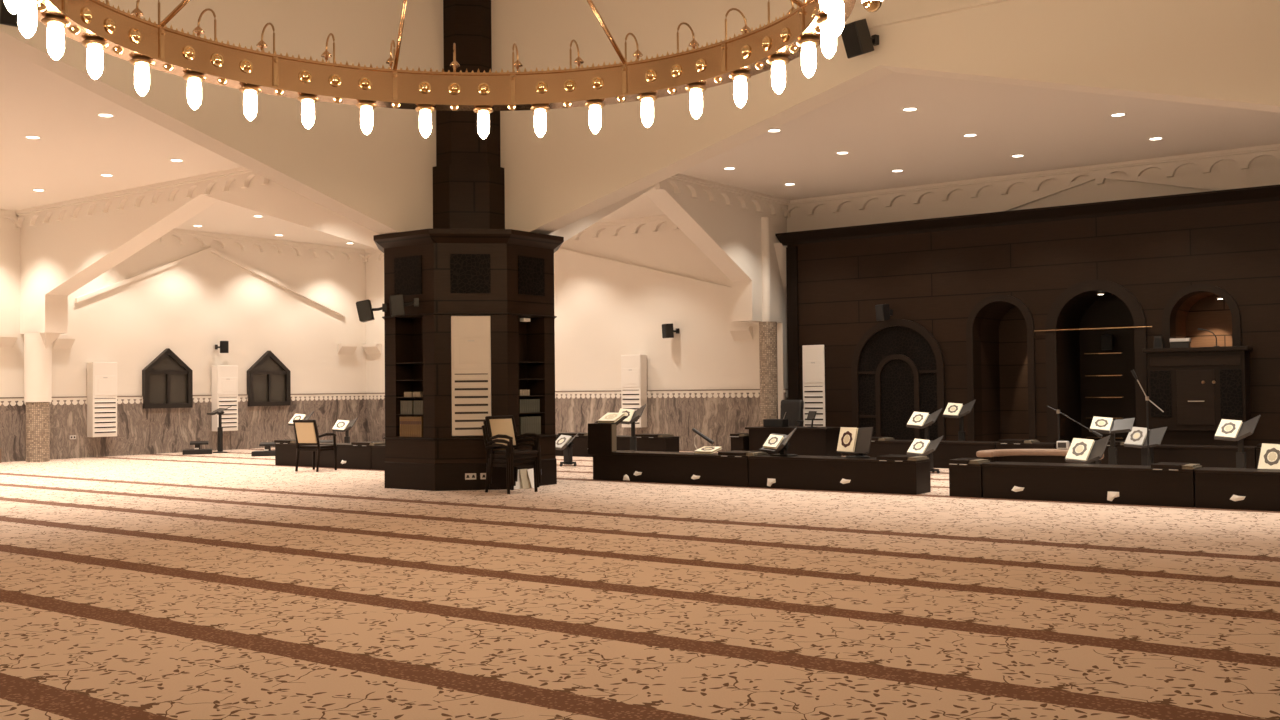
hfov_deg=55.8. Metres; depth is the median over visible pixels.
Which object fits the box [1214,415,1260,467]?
stand
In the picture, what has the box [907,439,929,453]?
book
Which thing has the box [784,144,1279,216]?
trim
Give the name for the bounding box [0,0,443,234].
wall
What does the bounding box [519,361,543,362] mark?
shelf
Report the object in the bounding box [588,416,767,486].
bench
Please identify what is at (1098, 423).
book
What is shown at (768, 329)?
column
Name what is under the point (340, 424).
book
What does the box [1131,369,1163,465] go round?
microphone stand
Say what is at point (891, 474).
bench
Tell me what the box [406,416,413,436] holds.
book
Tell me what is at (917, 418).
book
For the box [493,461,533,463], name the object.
seat cushion
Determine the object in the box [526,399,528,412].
book
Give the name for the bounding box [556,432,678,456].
bench
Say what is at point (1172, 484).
bench
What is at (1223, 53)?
wall
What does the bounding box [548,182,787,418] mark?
wall
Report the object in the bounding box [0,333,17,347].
wall sconce
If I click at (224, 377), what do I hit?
air conditioner
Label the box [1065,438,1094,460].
book
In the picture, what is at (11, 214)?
trim
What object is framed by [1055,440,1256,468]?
bench
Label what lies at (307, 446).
seat cushion
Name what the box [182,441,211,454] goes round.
desk
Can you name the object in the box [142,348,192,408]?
window
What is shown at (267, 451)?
desk
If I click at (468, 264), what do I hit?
pillar
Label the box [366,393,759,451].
wall paneling
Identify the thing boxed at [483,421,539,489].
armchair
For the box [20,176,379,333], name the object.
wall
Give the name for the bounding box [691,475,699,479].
paper scrap
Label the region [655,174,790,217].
trim
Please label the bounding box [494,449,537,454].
seat cushion
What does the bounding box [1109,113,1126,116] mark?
recessed light
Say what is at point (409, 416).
book
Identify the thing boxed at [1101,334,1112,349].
loudspeaker
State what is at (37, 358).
column
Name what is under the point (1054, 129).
ceiling
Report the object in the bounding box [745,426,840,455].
bench
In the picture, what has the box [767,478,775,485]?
paper scrap
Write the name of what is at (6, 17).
loudspeaker
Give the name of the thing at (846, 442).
book
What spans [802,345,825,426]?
air conditioner
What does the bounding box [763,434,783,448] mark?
book
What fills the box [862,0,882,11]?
hanging lamp
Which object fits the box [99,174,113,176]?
recessed light
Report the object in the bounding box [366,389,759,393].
cap
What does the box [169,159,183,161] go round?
recessed light
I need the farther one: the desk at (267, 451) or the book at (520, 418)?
the desk at (267, 451)
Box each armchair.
[293,420,336,471]
[482,425,537,493]
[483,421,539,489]
[485,415,540,484]
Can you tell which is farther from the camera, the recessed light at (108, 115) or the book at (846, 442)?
the recessed light at (108, 115)
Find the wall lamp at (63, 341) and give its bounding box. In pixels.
[53,335,74,348]
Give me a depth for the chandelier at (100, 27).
11.00 m
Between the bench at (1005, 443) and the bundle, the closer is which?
the bundle
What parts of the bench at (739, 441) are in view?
lid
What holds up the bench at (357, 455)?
on the floor
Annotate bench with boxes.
[274,439,384,469]
[371,445,384,469]
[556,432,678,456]
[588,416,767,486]
[729,433,748,450]
[748,454,930,494]
[846,437,997,467]
[949,458,989,497]
[982,461,1201,506]
[996,439,1056,448]
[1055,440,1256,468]
[1194,467,1279,510]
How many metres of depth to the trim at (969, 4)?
14.40 m
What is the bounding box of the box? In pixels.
[1170,338,1190,347]
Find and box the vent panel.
[451,316,490,435]
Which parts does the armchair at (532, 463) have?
leg, armrest, leg, seat frame, armrest, leg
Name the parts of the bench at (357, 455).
lid, lid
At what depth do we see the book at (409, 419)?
17.87 m
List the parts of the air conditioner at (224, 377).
panel, emblem panel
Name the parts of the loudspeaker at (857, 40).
wall plate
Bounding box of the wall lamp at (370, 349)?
[362,344,380,354]
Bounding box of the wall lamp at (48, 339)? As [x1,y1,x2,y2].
[40,333,60,347]
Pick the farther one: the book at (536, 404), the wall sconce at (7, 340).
the wall sconce at (7, 340)
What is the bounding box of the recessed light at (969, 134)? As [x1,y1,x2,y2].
[962,133,977,136]
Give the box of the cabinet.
[1142,346,1252,445]
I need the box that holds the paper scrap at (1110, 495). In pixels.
[1107,491,1118,500]
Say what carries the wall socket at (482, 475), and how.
attached to the pillar at (468, 264)
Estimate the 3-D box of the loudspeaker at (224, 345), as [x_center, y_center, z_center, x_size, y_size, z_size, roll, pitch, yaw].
[-10.597,-0.331,30.636,0.314,0.317,0.292,0,-1,-24]
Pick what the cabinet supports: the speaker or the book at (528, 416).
the speaker
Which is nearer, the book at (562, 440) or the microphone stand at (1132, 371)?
the microphone stand at (1132, 371)
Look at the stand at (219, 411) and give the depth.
29.41 m
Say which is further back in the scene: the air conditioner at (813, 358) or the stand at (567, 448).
the air conditioner at (813, 358)
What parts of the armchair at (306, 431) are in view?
leg, rail, backrest, rail, leg, seat frame, leg, armrest, leg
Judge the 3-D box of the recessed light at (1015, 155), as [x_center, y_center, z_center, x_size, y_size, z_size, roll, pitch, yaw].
[6.689,-3.614,21.414,0.250,0.014,0.250,-2,-2,36]
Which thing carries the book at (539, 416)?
on the pillar at (468, 264)
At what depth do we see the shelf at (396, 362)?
17.96 m
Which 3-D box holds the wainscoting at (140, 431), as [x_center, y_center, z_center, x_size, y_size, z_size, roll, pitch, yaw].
[-13.821,1.562,26.485,0.035,1.330,20.200,-2,-2,36]
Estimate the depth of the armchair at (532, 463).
17.12 m
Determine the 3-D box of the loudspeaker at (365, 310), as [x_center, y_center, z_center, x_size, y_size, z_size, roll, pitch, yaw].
[-4.018,-0.738,18.155,0.464,0.334,0.220,-1,-1,-4]
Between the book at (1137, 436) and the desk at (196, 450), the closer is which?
the book at (1137, 436)
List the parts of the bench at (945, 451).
lid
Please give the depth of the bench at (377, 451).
22.34 m
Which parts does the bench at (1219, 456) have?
lid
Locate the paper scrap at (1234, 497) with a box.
[1230,495,1245,500]
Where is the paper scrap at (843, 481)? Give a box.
[840,478,850,483]
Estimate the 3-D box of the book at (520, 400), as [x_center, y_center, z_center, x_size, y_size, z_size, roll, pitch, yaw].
[-1.829,0.688,18.000,0.150,0.200,0.046,-2,-2,36]
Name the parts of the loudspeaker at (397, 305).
wall plate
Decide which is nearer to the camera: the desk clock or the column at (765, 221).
the desk clock
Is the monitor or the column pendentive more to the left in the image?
the column pendentive
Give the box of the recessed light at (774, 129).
[768,128,781,131]
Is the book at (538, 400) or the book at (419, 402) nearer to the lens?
the book at (419, 402)
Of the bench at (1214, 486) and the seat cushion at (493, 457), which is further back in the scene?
the seat cushion at (493, 457)
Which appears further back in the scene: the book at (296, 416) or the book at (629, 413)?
the book at (296, 416)
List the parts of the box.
lid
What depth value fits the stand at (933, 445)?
19.89 m
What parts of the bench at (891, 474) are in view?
lid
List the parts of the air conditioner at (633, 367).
emblem panel, panel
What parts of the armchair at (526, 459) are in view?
leg, armrest, leg, seat frame, armrest, leg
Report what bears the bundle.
on the floor
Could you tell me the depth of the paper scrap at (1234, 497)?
13.72 m
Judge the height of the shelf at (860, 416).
0.050 m
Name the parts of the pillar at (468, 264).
carved panel, carved panel, carved panel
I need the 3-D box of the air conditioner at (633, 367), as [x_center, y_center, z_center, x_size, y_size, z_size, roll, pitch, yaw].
[-0.145,0.739,28.728,0.580,1.720,0.276,-2,-2,36]
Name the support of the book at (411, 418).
on the pillar at (468, 264)
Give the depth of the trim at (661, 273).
28.65 m
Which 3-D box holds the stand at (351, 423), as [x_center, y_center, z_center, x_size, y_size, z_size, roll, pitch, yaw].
[-6.991,1.783,28.713,0.562,0.844,0.426,-1,-1,16]
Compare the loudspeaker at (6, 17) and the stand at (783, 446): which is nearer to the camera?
the loudspeaker at (6, 17)
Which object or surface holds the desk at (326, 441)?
on the floor
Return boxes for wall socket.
[465,473,475,479]
[480,473,485,478]
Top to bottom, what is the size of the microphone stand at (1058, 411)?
1.127 m
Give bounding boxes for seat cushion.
[300,445,333,448]
[493,457,535,458]
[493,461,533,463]
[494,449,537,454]
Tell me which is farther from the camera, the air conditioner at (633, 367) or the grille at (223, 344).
the grille at (223, 344)
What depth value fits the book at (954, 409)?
22.38 m
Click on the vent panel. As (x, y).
(470, 335)
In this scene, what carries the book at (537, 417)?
on the pillar at (468, 264)
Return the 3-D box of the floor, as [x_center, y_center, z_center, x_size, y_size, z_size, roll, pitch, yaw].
[-2.633,1.809,11.432,36.500,0.120,33.900,-2,-2,36]
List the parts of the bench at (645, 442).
lid, lid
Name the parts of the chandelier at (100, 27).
bulb, bulb, bulb, bulb, bulb, arched arm, suspension rod, bulb, arched arm, bulb, arched arm, bulb, arched arm, bulb, arched arm, suspension rod, bulb, arched arm, bulb, arched arm, bulb, arched arm, bulb, suspension rod, arched arm, bulb, arched arm, bulb, arched arm, bulb, bulb, arched arm, suspension rod, bulb, bulb, bulb, bulb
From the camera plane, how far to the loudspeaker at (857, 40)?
14.63 m
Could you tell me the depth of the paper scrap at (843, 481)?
16.64 m
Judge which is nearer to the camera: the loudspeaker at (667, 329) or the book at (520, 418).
the book at (520, 418)
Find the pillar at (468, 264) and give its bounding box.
[373,0,563,490]
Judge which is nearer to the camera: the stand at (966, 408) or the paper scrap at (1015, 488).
the paper scrap at (1015, 488)
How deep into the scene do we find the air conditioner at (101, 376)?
27.92 m
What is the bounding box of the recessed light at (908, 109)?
[901,107,918,111]
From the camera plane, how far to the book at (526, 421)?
18.03 m
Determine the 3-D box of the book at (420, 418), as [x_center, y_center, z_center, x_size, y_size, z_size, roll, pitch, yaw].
[-3.169,0.981,17.798,0.043,0.295,0.172,-2,-2,36]
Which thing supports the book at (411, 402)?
on the pillar at (468, 264)
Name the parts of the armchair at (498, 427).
leg, rail, armrest, backrest, leg, seat frame, leg, armrest, leg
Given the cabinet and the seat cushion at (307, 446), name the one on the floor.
the cabinet
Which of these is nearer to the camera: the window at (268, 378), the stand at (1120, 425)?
the stand at (1120, 425)
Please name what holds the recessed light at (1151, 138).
in the ceiling
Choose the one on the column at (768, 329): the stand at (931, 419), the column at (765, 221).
the column at (765, 221)
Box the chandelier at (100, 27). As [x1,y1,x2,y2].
[4,0,855,138]
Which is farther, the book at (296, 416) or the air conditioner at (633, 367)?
the air conditioner at (633, 367)
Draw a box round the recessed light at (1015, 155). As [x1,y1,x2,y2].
[1011,154,1024,156]
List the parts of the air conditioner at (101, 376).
panel, emblem panel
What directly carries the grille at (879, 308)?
attached to the loudspeaker at (883, 313)
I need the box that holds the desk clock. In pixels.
[1057,441,1068,448]
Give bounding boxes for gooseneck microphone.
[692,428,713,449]
[1198,328,1218,346]
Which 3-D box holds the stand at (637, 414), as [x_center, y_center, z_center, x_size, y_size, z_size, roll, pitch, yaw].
[-0.164,1.377,21.794,0.544,1.178,0.443,-1,-1,21]
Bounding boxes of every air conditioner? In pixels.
[87,362,116,436]
[212,365,237,430]
[621,355,646,427]
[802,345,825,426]
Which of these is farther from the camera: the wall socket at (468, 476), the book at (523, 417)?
the book at (523, 417)
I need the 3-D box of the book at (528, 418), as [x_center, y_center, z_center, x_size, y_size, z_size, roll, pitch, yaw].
[-1.731,0.986,18.122,0.170,0.270,0.046,-2,-2,36]
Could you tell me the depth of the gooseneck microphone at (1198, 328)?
20.83 m
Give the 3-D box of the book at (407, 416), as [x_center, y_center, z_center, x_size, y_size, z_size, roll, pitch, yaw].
[-3.471,0.990,18.021,0.043,0.295,0.172,-2,-2,36]
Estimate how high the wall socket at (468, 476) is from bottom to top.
0.090 m
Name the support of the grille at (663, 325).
attached to the loudspeaker at (667, 329)
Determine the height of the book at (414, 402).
0.200 m
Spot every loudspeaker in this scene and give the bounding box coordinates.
[0,0,18,26]
[215,341,228,352]
[356,300,387,321]
[389,294,418,316]
[662,323,679,337]
[841,19,878,58]
[875,304,892,320]
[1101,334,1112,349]
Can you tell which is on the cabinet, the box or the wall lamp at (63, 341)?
the box
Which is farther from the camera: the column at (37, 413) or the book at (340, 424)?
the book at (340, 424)
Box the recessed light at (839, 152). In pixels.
[835,151,849,154]
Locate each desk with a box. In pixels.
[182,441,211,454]
[251,442,274,455]
[319,440,332,442]
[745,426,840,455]
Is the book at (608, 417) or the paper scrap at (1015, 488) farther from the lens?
the book at (608, 417)
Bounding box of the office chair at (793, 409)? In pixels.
[780,400,803,426]
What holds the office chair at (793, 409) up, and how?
on the floor
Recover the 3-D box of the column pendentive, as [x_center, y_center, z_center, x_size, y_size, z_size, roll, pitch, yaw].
[3.185,-1.995,26.119,0.380,1.050,0.500,-2,-2,36]
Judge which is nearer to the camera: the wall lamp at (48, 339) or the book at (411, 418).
the book at (411, 418)
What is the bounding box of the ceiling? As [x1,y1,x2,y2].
[0,47,1279,248]
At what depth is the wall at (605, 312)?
28.28 m
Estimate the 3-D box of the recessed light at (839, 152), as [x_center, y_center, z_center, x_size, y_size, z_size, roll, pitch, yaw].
[3.510,-3.589,20.966,0.250,0.014,0.250,-2,-2,36]
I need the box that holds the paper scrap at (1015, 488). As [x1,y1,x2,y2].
[1012,486,1023,491]
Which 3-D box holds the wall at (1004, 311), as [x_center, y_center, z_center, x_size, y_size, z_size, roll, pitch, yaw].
[9.531,-0.506,22.027,15.220,4.740,1.620,-2,-2,36]
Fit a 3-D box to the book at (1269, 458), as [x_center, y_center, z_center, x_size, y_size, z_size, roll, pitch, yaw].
[7.493,1.152,14.326,0.287,0.326,0.203,-2,-2,42]
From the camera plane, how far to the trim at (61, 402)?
30.17 m
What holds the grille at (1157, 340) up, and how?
attached to the speaker
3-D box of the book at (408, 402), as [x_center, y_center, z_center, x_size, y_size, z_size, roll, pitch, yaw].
[-3.382,0.704,17.960,0.046,0.200,0.150,-2,-2,36]
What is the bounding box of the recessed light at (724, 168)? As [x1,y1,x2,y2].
[723,167,735,169]
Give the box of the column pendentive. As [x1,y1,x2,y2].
[774,243,786,291]
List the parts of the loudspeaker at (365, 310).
wall plate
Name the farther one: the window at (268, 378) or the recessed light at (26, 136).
the window at (268, 378)
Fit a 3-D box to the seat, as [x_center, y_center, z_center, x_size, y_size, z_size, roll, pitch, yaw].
[5.803,1.543,17.256,1.718,0.500,1.033,-2,-2,36]
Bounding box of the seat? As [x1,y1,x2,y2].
[976,449,1103,463]
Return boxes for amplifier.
[763,412,787,426]
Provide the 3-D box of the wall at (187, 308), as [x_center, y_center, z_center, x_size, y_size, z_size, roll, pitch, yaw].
[-17.546,-0.692,21.811,0.300,5.700,32.200,-2,-2,36]
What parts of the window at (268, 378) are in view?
pane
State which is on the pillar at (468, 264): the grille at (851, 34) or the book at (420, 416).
the book at (420, 416)
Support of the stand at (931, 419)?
on the floor
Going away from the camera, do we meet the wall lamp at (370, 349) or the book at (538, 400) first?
the book at (538, 400)
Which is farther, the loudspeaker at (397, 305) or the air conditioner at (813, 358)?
the air conditioner at (813, 358)
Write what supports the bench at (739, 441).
on the floor
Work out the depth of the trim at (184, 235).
31.80 m
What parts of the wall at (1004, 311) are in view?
arch moulding, crown moulding, spring rail, arch moulding, arch moulding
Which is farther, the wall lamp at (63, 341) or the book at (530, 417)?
the wall lamp at (63, 341)
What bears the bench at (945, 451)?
on the floor
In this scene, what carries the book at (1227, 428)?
on the stand at (1247, 428)
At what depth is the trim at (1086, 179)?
22.30 m
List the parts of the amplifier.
panel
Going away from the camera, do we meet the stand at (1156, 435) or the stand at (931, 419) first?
the stand at (1156, 435)
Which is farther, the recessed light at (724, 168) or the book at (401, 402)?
the recessed light at (724, 168)
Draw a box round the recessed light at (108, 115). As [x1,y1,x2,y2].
[96,113,114,117]
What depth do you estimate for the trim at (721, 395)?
28.32 m
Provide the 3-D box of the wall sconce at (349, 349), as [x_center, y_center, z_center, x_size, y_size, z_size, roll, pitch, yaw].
[-8.226,-0.308,34.007,0.180,0.300,0.550,-2,-2,36]
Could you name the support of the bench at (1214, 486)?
on the floor
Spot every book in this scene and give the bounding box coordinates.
[289,414,305,423]
[332,420,348,429]
[400,401,402,413]
[400,416,406,436]
[402,416,408,436]
[404,416,411,436]
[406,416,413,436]
[407,401,409,413]
[408,416,416,436]
[410,401,413,413]
[410,416,419,436]
[413,401,415,413]
[413,416,420,436]
[415,416,422,436]
[417,417,418,436]
[418,401,420,413]
[419,417,422,436]
[519,399,521,412]
[519,417,522,434]
[523,417,524,433]
[525,417,527,432]
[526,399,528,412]
[527,417,529,432]
[528,416,536,433]
[530,417,531,432]
[532,417,533,432]
[535,399,537,411]
[536,416,538,433]
[537,399,539,411]
[539,416,540,433]
[556,435,571,447]
[597,413,623,422]
[618,408,634,421]
[694,446,721,453]
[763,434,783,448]
[837,427,857,451]
[907,412,928,425]
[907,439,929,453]
[943,403,962,415]
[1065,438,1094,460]
[1090,416,1112,430]
[1124,427,1146,445]
[1215,419,1242,437]
[1257,443,1279,468]
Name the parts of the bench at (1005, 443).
lid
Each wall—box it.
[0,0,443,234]
[0,217,365,397]
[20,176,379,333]
[366,156,1279,395]
[491,0,1279,234]
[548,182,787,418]
[775,184,1279,455]
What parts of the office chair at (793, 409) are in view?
armrest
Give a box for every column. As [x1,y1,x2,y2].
[24,333,51,401]
[26,402,49,461]
[759,321,777,425]
[761,217,770,321]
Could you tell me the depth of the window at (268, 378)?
31.87 m
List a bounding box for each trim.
[0,209,19,226]
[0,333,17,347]
[0,394,365,405]
[16,167,268,227]
[75,247,345,316]
[159,228,367,261]
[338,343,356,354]
[363,215,678,261]
[366,390,759,399]
[556,248,731,291]
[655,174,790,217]
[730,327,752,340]
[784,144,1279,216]
[840,0,1010,34]
[986,173,1241,212]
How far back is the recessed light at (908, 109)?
17.71 m
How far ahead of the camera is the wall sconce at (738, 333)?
27.05 m
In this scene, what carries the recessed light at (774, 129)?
in the ceiling
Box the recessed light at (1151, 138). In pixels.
[1148,137,1163,139]
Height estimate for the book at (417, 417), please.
0.295 m
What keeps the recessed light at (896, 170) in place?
in the ceiling
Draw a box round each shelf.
[396,362,422,363]
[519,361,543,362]
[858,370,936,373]
[859,415,875,417]
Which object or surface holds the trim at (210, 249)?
attached to the wall at (187, 308)
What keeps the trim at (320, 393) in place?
attached to the wall at (187, 308)
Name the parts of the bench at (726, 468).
lid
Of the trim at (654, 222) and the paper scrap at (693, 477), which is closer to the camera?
the paper scrap at (693, 477)
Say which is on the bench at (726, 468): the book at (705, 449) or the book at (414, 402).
the book at (705, 449)
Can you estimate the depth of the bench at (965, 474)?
15.64 m
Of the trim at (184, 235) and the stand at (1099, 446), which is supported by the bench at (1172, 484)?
the stand at (1099, 446)
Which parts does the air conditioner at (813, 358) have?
panel, emblem panel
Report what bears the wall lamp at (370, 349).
attached to the wall at (605, 312)
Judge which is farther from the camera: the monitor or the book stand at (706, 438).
the monitor
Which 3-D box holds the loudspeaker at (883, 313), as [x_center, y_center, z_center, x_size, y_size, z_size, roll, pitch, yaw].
[4.941,-0.960,24.408,0.338,0.341,0.222,0,-2,-34]
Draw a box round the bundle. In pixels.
[514,469,533,488]
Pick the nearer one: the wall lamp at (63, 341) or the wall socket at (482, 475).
the wall socket at (482, 475)
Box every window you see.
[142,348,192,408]
[247,351,290,405]
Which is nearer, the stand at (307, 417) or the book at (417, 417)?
the book at (417, 417)
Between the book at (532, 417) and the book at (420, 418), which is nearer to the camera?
the book at (420, 418)
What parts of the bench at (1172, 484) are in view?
lid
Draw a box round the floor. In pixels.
[0,447,1279,719]
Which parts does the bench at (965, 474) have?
lid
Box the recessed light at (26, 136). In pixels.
[24,135,41,138]
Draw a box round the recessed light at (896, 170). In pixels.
[891,169,903,171]
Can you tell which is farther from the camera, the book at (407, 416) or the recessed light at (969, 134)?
the recessed light at (969, 134)
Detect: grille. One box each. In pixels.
[220,341,227,352]
[662,324,665,337]
[841,23,861,57]
[875,305,883,319]
[1155,338,1160,346]
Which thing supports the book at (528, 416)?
on the pillar at (468, 264)
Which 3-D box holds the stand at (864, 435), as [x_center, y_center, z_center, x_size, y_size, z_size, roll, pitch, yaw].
[3.026,1.145,16.849,0.340,0.431,0.590,0,-2,-40]
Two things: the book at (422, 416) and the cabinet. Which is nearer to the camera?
the book at (422, 416)
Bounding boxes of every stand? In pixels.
[207,406,231,452]
[288,411,313,425]
[332,417,357,442]
[556,432,579,465]
[619,404,645,450]
[759,427,796,455]
[837,427,872,457]
[906,408,941,441]
[906,436,942,473]
[943,399,975,440]
[1047,406,1102,440]
[1065,435,1110,463]
[1089,418,1134,464]
[1124,427,1166,465]
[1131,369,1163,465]
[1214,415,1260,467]
[1256,443,1279,467]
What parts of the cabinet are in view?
carved panel, frieze panel, door, balcony rail, carved panel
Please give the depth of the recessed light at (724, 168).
22.34 m
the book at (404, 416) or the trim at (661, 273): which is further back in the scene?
the trim at (661, 273)
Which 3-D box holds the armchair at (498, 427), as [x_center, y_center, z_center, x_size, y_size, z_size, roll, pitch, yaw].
[-1.807,1.271,17.159,0.616,0.954,0.592,-2,-2,43]
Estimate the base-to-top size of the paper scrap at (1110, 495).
0.116 m
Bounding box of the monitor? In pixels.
[807,411,816,427]
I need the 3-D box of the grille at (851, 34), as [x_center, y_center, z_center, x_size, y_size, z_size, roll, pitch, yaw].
[2.553,-3.871,14.648,0.134,0.350,0.251,0,-2,-34]
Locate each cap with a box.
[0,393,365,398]
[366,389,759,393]
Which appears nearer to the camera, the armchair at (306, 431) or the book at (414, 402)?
the book at (414, 402)
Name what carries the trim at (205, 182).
attached to the wall at (58, 258)
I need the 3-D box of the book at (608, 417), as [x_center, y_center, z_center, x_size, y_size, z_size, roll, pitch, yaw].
[-0.461,0.927,19.441,0.342,0.162,0.292,-2,-2,36]
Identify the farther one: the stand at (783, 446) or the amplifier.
the amplifier
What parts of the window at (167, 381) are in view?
pane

